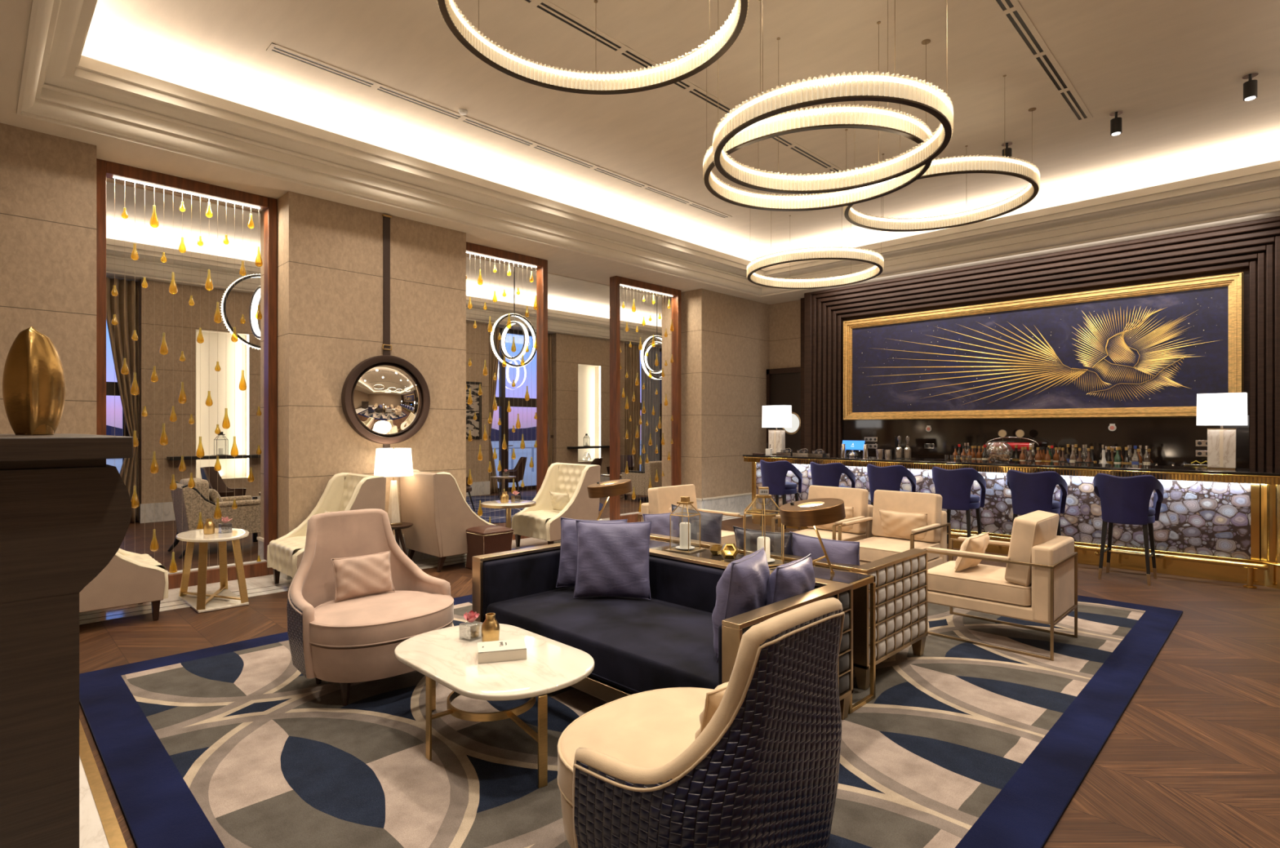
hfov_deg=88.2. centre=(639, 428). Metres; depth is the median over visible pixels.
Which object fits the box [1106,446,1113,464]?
liquor bottle
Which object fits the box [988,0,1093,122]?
ceiling vent
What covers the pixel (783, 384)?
door
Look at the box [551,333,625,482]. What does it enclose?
wall
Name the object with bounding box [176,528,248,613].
side table
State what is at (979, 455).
liquor bottle
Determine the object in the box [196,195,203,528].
strand
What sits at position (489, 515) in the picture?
round rug
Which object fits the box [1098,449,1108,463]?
liquor bottle
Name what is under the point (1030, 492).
bar stool
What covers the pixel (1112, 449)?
liquor bottle
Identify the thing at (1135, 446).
liquor bottle
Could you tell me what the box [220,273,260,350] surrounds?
pendant
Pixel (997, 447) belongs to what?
liquor bottle
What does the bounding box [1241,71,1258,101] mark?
ceiling spotlight
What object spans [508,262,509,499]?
strand
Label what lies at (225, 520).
vase
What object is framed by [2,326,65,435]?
bronze sculpture
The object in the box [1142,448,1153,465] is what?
liquor bottle
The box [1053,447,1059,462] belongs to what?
liquor bottle
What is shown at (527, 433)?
tree
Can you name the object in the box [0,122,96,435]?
wall
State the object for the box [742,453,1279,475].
countertop
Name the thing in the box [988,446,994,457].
liquor bottle
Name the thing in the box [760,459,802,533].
bar stool
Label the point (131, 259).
trim
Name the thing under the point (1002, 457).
jar
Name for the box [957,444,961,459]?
liquor bottle
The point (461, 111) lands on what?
smoke detector
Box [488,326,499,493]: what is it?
window curtain
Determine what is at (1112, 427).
button
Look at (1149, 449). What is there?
liquor bottle
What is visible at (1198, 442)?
wall socket
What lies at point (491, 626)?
brass vase
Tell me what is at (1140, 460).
liquor bottle
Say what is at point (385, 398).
wall mirror
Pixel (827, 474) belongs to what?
bar stool
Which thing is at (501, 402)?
window
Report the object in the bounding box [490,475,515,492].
pedestal table
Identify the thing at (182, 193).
strand
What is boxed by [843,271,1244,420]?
painting
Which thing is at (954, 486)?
bar stool
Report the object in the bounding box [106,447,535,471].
terrace railing
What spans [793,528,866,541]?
seat cushion
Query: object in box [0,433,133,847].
fireplace mantel
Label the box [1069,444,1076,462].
liquor bottle
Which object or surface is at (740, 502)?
baseboard
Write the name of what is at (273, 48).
ceiling vent
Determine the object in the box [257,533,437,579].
baseboard
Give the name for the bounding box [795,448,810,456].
glass tray
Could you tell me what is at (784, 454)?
glass tray
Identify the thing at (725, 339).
wall
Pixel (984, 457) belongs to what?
liquor bottle
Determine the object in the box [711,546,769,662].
throw pillow
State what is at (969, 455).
liquor bottle
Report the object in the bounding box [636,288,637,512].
strand
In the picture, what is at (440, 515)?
chair
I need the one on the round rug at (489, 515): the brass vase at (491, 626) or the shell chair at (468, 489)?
the shell chair at (468, 489)
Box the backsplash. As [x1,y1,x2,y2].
[842,415,1248,468]
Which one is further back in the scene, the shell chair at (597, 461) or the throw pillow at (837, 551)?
the shell chair at (597, 461)
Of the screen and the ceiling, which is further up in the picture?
the ceiling
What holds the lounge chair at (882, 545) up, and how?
on the carpet at (958, 744)
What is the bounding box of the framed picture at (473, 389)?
[466,381,481,439]
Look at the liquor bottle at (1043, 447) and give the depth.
9.16 m
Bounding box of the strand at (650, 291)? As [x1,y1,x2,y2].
[649,291,650,488]
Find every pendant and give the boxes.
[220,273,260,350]
[436,0,749,94]
[489,266,535,368]
[640,296,662,379]
[702,0,932,211]
[713,0,953,193]
[746,170,883,288]
[844,75,1039,231]
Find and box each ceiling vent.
[266,42,732,218]
[517,0,843,173]
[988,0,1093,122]
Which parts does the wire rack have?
rack frame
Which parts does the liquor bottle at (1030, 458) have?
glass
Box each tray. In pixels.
[664,546,706,554]
[768,559,782,567]
[776,448,794,455]
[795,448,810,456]
[811,448,829,456]
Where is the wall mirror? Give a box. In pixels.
[341,213,430,448]
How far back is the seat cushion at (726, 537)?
6.76 m
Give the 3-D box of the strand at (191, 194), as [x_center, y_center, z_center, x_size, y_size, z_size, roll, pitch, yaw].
[-4.466,-0.461,6.577,0.062,3.741,0.060,0,0,-7]
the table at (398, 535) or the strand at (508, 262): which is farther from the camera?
the strand at (508, 262)
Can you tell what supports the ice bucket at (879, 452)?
on the bar counter at (1233, 515)
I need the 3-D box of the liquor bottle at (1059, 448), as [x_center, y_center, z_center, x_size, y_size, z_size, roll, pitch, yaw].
[5.742,0.413,9.042,0.112,0.313,0.111,0,0,8]
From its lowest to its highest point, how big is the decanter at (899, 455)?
0.325 m
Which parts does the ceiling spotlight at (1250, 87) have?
stem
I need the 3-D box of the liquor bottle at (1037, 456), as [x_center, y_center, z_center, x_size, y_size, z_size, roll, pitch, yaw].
[5.441,0.413,9.030,0.077,0.313,0.078,0,0,-32]
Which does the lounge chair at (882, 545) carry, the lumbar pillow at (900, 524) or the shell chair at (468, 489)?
the lumbar pillow at (900, 524)
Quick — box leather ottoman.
[465,524,515,569]
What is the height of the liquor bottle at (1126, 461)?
0.335 m
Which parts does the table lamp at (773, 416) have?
lamp shade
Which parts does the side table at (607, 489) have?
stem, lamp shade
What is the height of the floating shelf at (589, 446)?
0.055 m
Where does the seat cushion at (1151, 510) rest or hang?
on the bar stool at (1123, 500)
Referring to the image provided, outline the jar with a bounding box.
[985,440,1013,462]
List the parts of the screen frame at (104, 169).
rail, rail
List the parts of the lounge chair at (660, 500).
frame, panel, frame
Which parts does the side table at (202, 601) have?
leg, leg, leg, leg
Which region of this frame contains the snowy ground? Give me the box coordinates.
[106,440,641,488]
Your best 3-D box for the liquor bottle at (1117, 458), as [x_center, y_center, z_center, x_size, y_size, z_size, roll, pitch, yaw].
[6.065,0.403,8.391,0.072,0.335,0.071,0,0,45]
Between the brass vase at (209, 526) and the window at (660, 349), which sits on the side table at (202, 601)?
the brass vase at (209, 526)
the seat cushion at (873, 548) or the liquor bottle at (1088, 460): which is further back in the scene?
the liquor bottle at (1088, 460)
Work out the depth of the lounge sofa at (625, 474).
13.97 m
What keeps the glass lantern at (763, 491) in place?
on the table at (858, 580)
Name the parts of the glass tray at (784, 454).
tray dish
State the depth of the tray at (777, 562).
4.08 m
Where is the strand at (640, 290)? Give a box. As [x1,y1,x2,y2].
[638,289,641,512]
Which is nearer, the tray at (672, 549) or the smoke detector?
the tray at (672, 549)
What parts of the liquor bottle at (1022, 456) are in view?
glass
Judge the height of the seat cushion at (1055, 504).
0.090 m
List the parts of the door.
porthole glass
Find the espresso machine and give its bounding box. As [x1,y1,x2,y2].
[986,429,1039,461]
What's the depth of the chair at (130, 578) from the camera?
5.20 m
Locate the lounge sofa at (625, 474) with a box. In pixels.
[621,461,662,499]
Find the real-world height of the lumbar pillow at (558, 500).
0.259 m
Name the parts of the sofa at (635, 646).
frame, panel, rail, panel, panel, frame, frame, leg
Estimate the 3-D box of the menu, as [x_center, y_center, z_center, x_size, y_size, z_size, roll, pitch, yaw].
[1.953,0.416,10.752,0.200,0.024,0.140,0,0,45]
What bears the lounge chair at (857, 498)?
on the carpet at (958, 744)
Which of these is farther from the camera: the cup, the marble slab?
the cup
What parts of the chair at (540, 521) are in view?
leg, seat frame, tufted seat, panel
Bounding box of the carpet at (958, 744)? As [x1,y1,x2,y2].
[79,594,1182,847]
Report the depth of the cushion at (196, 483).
8.12 m
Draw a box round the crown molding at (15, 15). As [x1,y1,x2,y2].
[0,0,1279,348]
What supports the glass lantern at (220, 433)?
on the floating shelf at (232, 456)
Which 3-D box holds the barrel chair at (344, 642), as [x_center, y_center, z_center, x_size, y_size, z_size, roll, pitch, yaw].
[-1.621,1.041,4.043,0.895,1.006,0.915,0,0,45]
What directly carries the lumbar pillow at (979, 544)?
on the lounge chair at (1038, 582)
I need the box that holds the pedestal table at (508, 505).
[480,499,536,550]
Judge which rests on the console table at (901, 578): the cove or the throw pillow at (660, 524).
the throw pillow at (660, 524)
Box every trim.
[16,0,1279,297]
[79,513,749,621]
[79,719,127,847]
[106,180,662,345]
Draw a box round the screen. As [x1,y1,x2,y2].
[840,440,866,456]
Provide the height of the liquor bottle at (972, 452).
0.313 m
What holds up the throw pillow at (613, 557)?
on the sofa at (635, 646)
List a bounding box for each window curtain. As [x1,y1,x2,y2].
[106,276,139,522]
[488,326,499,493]
[547,333,553,468]
[625,343,639,471]
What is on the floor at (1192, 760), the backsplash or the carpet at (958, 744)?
the carpet at (958, 744)
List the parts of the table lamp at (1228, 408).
lamp shade, foot plate, cap plate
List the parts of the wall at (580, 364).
baseboard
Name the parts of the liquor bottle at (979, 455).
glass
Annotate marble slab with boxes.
[79,755,109,847]
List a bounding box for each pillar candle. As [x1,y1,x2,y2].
[217,448,224,455]
[675,522,694,550]
[757,536,774,563]
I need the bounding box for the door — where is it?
[766,366,800,454]
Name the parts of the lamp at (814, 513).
lamp shade, stem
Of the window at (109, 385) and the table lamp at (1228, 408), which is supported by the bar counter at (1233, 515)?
the table lamp at (1228, 408)
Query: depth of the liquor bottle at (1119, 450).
8.46 m
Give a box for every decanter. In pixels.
[895,435,902,458]
[903,437,911,458]
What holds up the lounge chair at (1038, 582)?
on the carpet at (958, 744)
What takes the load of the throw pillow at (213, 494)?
on the patterned armchair at (231, 507)
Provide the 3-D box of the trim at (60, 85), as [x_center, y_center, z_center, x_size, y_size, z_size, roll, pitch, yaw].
[1.538,-2.671,5.894,8.160,0.469,10.234,0,0,45]
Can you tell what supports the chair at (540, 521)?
on the floor at (265, 581)
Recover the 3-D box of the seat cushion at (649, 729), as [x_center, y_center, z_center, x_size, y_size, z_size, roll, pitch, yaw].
[0.135,1.121,2.321,0.735,0.147,0.850,0,0,45]
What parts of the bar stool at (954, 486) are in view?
leg, leg, seat, leg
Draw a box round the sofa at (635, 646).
[472,542,853,719]
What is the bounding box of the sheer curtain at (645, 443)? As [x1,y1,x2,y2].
[640,345,660,471]
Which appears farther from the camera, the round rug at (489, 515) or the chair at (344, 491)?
the round rug at (489, 515)
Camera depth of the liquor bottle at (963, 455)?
9.68 m
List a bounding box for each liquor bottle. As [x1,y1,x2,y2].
[952,445,958,459]
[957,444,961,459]
[960,445,966,459]
[966,445,972,459]
[970,445,975,459]
[973,445,976,459]
[976,445,982,460]
[982,444,987,460]
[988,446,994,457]
[993,446,997,455]
[996,446,999,460]
[1012,444,1019,461]
[1019,447,1026,461]
[1023,446,1027,459]
[1026,447,1035,462]
[1035,447,1041,462]
[1039,447,1044,462]
[1042,446,1045,462]
[1044,447,1050,462]
[1047,445,1052,462]
[1050,445,1053,462]
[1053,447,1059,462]
[1057,447,1061,458]
[1057,447,1067,462]
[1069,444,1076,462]
[1069,448,1075,460]
[1075,448,1084,462]
[1083,448,1093,463]
[1089,446,1097,463]
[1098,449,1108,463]
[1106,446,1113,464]
[1111,448,1114,464]
[1114,447,1120,464]
[1117,446,1122,464]
[1121,447,1131,464]
[1131,445,1139,465]
[1134,448,1142,465]
[1142,445,1150,465]
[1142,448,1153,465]
[1149,448,1155,465]
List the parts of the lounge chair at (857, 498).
frame, frame, panel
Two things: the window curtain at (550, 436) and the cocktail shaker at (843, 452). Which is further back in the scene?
the window curtain at (550, 436)
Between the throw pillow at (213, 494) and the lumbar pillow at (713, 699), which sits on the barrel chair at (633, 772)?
the lumbar pillow at (713, 699)
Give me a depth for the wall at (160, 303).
11.62 m
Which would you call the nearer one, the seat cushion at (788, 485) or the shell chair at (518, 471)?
the seat cushion at (788, 485)
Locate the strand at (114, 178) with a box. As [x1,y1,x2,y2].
[114,177,118,466]
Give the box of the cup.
[893,448,900,457]
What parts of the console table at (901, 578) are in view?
frame, leg, frame, leg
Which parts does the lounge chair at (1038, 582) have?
frame, seat, frame, panel, rail, rail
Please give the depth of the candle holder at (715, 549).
4.38 m
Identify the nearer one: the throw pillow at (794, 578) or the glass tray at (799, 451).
the throw pillow at (794, 578)
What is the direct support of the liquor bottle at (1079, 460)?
on the countertop
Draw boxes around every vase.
[203,518,215,534]
[218,516,231,533]
[460,610,481,642]
[481,613,499,642]
[500,492,507,502]
[511,490,520,502]
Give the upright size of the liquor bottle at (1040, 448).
0.313 m
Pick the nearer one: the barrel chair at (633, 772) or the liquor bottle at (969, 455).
the barrel chair at (633, 772)
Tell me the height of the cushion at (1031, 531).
0.471 m
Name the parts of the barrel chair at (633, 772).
seat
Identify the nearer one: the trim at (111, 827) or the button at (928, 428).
the trim at (111, 827)
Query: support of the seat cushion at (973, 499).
on the bar stool at (954, 486)
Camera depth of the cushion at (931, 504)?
6.39 m
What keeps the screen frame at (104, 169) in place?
on the floor at (265, 581)
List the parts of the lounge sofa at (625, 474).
sofa arm, arm trim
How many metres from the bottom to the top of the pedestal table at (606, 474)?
0.520 m
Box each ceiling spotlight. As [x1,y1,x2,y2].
[1001,141,1012,158]
[1109,110,1122,135]
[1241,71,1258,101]
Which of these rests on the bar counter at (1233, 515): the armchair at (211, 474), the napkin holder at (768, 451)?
the napkin holder at (768, 451)
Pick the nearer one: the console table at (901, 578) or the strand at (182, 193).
the console table at (901, 578)
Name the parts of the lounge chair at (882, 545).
frame, seat, frame, panel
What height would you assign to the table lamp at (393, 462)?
0.865 m
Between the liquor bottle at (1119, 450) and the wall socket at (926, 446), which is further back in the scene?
the wall socket at (926, 446)
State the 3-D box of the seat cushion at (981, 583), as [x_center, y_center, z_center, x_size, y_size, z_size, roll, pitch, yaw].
[2.619,1.151,4.990,0.730,0.147,0.630,0,0,45]
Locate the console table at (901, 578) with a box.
[649,533,927,690]
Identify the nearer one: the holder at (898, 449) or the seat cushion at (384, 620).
the seat cushion at (384, 620)
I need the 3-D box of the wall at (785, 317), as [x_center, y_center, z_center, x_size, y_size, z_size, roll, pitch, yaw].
[2.711,-0.445,13.069,2.120,4.010,0.200,0,0,45]
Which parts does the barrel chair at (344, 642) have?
leg, leg, seat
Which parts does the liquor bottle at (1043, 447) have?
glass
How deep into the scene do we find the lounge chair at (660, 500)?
6.98 m
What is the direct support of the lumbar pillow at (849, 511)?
on the lounge chair at (857, 498)
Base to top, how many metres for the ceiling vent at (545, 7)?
0.006 m
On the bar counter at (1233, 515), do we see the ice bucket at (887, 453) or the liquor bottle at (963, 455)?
the ice bucket at (887, 453)
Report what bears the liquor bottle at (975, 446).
on the countertop
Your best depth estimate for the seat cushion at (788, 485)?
9.63 m
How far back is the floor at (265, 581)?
6.37 m
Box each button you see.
[925,425,931,431]
[1108,423,1116,431]
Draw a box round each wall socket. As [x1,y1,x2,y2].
[864,436,877,441]
[867,444,877,448]
[924,444,933,448]
[1105,446,1117,453]
[1195,440,1207,446]
[1195,450,1207,457]
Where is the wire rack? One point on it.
(1191, 464)
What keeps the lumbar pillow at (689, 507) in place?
on the lounge chair at (660, 500)
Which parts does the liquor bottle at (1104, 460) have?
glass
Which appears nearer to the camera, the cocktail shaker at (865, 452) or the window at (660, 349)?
the cocktail shaker at (865, 452)
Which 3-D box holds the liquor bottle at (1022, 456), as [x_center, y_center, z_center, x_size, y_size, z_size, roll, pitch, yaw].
[5.302,0.413,9.156,0.078,0.313,0.077,0,0,45]
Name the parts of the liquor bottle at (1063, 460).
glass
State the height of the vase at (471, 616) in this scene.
0.145 m
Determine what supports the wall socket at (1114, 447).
attached to the panelling
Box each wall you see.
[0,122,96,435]
[138,279,489,523]
[260,191,466,538]
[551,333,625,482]
[659,351,660,391]
[662,288,769,498]
[769,299,800,368]
[800,266,1249,468]
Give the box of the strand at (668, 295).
[668,295,669,486]
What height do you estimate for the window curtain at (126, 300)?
3.971 m
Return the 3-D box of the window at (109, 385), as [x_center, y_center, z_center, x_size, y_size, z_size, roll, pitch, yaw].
[-9.434,-0.445,10.072,0.140,4.010,2.860,0,0,45]
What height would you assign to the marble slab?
0.004 m
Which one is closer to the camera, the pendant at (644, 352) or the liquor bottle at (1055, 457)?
the liquor bottle at (1055, 457)
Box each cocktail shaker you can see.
[840,444,846,456]
[862,444,868,457]
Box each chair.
[79,548,168,620]
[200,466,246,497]
[266,472,386,583]
[286,508,453,706]
[400,469,497,572]
[466,476,475,511]
[497,457,527,499]
[511,462,600,546]
[557,597,844,847]
[590,457,602,466]
[606,454,634,477]
[637,484,746,546]
[771,485,875,541]
[838,489,951,569]
[918,510,1077,661]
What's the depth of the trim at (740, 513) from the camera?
6.15 m
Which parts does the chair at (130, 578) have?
tufted seat, leg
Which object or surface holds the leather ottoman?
on the floor at (1192, 760)
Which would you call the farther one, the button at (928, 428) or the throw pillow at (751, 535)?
the button at (928, 428)
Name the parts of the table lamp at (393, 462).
lamp shade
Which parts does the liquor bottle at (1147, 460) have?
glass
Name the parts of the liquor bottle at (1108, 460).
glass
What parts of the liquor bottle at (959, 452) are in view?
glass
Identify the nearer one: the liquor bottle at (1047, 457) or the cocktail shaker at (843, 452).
the liquor bottle at (1047, 457)
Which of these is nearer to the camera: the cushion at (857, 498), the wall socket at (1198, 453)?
the cushion at (857, 498)
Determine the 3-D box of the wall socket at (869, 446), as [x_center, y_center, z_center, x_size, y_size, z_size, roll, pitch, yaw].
[4.015,0.313,11.394,0.161,0.073,0.009,0,0,45]
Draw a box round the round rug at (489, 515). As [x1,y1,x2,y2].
[466,495,603,523]
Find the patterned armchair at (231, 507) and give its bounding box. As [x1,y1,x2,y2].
[167,478,260,559]
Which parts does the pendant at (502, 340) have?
rod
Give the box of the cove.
[81,41,1279,327]
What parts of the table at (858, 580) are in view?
leg, leg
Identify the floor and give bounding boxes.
[79,489,1279,847]
[79,511,751,625]
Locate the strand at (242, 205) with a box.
[239,204,246,562]
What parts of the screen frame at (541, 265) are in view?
rail, rail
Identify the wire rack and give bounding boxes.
[1183,460,1207,466]
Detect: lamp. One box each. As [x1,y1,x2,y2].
[373,446,413,525]
[761,404,791,454]
[778,497,845,574]
[1196,392,1247,469]
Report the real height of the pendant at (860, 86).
1.260 m
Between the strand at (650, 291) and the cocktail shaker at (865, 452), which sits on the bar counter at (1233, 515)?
the cocktail shaker at (865, 452)
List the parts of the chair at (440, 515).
leg, leg, panel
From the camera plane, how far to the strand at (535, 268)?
9.57 m
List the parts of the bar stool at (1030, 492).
leg, seat, leg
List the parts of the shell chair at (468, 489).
leg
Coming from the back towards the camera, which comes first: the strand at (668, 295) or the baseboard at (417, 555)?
the strand at (668, 295)
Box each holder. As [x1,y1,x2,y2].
[708,544,722,555]
[720,543,738,559]
[765,443,772,455]
[893,435,902,457]
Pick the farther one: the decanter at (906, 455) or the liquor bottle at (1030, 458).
the decanter at (906, 455)
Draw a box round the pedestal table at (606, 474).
[600,473,622,497]
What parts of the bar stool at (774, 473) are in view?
leg, leg, leg, seat, leg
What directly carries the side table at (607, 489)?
on the floor at (1192, 760)
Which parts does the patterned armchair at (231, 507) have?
leg, panel, leg, wood trim, panel, arm post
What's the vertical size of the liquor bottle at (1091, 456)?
0.335 m
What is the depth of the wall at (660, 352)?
20.48 m
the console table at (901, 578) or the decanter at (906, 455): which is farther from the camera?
the decanter at (906, 455)
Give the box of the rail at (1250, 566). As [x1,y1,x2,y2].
[746,511,1268,588]
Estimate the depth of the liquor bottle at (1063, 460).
8.81 m
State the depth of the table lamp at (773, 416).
10.74 m
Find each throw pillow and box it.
[208,488,223,502]
[555,517,627,587]
[573,520,652,599]
[642,512,679,537]
[671,504,723,543]
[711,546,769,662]
[733,525,792,555]
[765,554,815,605]
[789,531,859,565]
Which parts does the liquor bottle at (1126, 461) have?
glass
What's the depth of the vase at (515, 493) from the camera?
8.28 m
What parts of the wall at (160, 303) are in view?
baseboard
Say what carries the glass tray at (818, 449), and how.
on the bar counter at (1233, 515)
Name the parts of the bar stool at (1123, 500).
leg, leg, seat, leg, leg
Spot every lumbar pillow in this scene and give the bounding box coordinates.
[330,551,395,602]
[549,491,570,511]
[668,504,692,512]
[694,681,728,740]
[816,506,853,530]
[878,509,928,539]
[954,532,990,572]
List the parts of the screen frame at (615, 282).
rail, rail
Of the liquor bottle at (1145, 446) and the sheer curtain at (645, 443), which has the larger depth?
the sheer curtain at (645, 443)
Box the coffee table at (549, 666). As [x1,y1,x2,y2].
[394,623,594,788]
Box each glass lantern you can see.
[213,431,230,456]
[583,433,589,446]
[664,496,706,554]
[743,486,784,567]
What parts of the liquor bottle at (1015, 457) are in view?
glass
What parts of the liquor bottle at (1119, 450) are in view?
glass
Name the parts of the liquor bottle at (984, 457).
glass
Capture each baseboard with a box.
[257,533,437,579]
[696,493,752,512]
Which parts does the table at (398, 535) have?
leg, leg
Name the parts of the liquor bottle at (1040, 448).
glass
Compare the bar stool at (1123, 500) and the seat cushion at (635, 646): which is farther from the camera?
the bar stool at (1123, 500)
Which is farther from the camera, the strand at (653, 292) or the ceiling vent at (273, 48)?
the strand at (653, 292)
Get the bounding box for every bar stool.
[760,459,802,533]
[809,462,855,488]
[866,463,915,506]
[931,466,986,549]
[1006,469,1067,536]
[1093,473,1164,586]
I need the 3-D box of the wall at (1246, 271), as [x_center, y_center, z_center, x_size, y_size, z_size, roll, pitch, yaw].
[6.019,-0.445,9.644,8.200,4.010,0.220,0,0,45]
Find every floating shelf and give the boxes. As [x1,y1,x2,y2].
[166,454,260,460]
[567,445,609,448]
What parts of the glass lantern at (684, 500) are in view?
metal frame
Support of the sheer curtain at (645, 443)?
hanging from the crown molding at (15, 15)
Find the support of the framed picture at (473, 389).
attached to the wall at (160, 303)
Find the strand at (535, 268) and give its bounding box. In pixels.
[535,267,537,495]
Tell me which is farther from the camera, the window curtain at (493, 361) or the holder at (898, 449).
the window curtain at (493, 361)
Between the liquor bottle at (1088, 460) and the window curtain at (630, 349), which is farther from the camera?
the window curtain at (630, 349)
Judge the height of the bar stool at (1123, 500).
1.096 m
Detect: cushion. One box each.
[179,478,208,499]
[309,591,453,648]
[486,586,718,693]
[557,688,712,804]
[648,484,697,514]
[720,530,736,545]
[785,481,796,488]
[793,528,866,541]
[807,485,867,533]
[853,535,940,562]
[871,489,942,542]
[927,560,1031,606]
[969,494,979,502]
[1004,510,1059,586]
[1051,500,1060,509]
[1148,506,1155,515]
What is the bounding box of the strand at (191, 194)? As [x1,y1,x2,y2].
[187,194,194,569]
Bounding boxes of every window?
[106,382,137,522]
[493,328,535,493]
[640,348,662,461]
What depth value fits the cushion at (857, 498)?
6.83 m
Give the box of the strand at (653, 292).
[653,292,653,488]
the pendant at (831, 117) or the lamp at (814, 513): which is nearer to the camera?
the lamp at (814, 513)
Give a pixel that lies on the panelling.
(1255, 245)
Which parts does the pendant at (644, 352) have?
rod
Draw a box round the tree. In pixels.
[106,425,535,441]
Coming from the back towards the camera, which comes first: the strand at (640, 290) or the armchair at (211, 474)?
the strand at (640, 290)
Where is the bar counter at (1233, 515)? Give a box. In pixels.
[742,449,1279,589]
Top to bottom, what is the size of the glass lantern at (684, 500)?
0.370 m
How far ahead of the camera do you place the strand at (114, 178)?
6.15 m
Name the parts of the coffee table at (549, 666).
leg, leg, leg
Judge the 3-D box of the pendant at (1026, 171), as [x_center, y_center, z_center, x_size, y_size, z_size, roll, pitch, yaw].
[3.072,-2.755,6.848,1.840,0.890,1.840,0,0,-23]
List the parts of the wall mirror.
round frame, convex glass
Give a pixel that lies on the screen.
(855, 445)
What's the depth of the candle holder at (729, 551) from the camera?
4.23 m
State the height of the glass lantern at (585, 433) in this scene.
0.335 m
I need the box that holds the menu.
[752,453,765,454]
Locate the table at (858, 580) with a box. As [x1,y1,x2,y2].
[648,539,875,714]
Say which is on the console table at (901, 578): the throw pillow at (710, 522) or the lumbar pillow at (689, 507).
the throw pillow at (710, 522)
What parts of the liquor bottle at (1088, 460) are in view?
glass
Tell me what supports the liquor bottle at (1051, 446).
on the countertop
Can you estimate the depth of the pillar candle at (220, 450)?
11.50 m
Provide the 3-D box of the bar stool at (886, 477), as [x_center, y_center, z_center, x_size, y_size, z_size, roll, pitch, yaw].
[3.245,1.012,8.590,0.586,1.096,0.552,0,0,45]
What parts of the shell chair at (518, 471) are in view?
leg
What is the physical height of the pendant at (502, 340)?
2.016 m
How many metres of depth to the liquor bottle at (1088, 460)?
8.59 m
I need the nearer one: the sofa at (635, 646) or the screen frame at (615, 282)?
the sofa at (635, 646)
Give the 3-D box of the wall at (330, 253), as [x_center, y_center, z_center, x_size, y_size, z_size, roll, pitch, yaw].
[-3.240,-0.445,7.882,0.950,4.010,2.055,0,0,45]
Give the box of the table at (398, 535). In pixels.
[391,522,413,556]
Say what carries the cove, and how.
attached to the crown molding at (15, 15)
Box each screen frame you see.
[96,158,276,589]
[466,241,547,540]
[609,275,680,522]
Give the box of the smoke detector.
[457,108,467,115]
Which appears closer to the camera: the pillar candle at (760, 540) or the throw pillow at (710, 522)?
the pillar candle at (760, 540)
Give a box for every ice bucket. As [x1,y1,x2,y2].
[875,448,884,457]
[884,449,893,457]
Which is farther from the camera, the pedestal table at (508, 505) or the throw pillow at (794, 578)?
the pedestal table at (508, 505)
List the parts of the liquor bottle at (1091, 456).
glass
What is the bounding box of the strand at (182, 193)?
[178,192,186,571]
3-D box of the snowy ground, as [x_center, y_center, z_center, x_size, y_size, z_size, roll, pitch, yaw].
[-33.466,1.810,40.113,76.000,0.100,130.000,0,0,45]
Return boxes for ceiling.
[85,0,1279,319]
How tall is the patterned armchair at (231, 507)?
0.940 m
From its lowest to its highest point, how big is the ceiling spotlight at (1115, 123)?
0.218 m
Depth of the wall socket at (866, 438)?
11.41 m
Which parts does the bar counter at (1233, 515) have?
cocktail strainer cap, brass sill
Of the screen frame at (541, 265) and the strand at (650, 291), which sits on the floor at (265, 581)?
the screen frame at (541, 265)
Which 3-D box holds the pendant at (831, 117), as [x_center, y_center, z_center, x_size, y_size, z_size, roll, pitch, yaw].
[1.474,-2.675,5.616,1.870,1.050,1.870,0,0,-41]
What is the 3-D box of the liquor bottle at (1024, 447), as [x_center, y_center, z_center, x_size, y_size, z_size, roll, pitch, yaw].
[5.390,0.413,9.235,0.112,0.313,0.111,0,0,-8]
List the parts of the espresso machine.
arched rail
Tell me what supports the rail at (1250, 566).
attached to the bar counter at (1233, 515)
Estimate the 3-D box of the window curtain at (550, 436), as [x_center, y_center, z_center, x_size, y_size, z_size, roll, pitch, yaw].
[-2.412,-0.445,16.919,0.140,3.971,0.388,0,0,45]
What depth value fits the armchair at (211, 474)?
10.02 m
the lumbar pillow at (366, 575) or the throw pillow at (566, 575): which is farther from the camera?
the throw pillow at (566, 575)
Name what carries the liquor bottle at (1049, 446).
on the countertop
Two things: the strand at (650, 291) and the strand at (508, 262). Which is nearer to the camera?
the strand at (508, 262)
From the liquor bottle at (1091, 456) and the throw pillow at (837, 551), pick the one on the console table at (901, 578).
the throw pillow at (837, 551)
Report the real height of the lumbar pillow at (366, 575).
0.259 m
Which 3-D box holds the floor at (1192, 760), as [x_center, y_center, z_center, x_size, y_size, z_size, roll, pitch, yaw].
[0.336,1.610,9.159,15.600,0.100,16.700,0,0,45]
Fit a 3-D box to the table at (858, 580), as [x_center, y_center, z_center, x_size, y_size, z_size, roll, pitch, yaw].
[0.375,1.194,4.533,2.440,0.700,0.305,0,0,45]
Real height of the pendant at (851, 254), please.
1.100 m
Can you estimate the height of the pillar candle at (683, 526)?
0.185 m
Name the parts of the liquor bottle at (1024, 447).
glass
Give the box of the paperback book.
[477,638,526,663]
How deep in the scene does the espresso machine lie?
9.52 m
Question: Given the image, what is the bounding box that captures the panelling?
[804,216,1279,469]
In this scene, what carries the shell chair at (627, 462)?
on the floor at (1192, 760)
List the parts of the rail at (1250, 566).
post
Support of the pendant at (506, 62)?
hanging from the ceiling
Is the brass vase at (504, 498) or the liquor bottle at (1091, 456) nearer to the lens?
the brass vase at (504, 498)
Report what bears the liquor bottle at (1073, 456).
on the countertop
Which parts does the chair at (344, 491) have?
leg, tufted seat, seat frame, panel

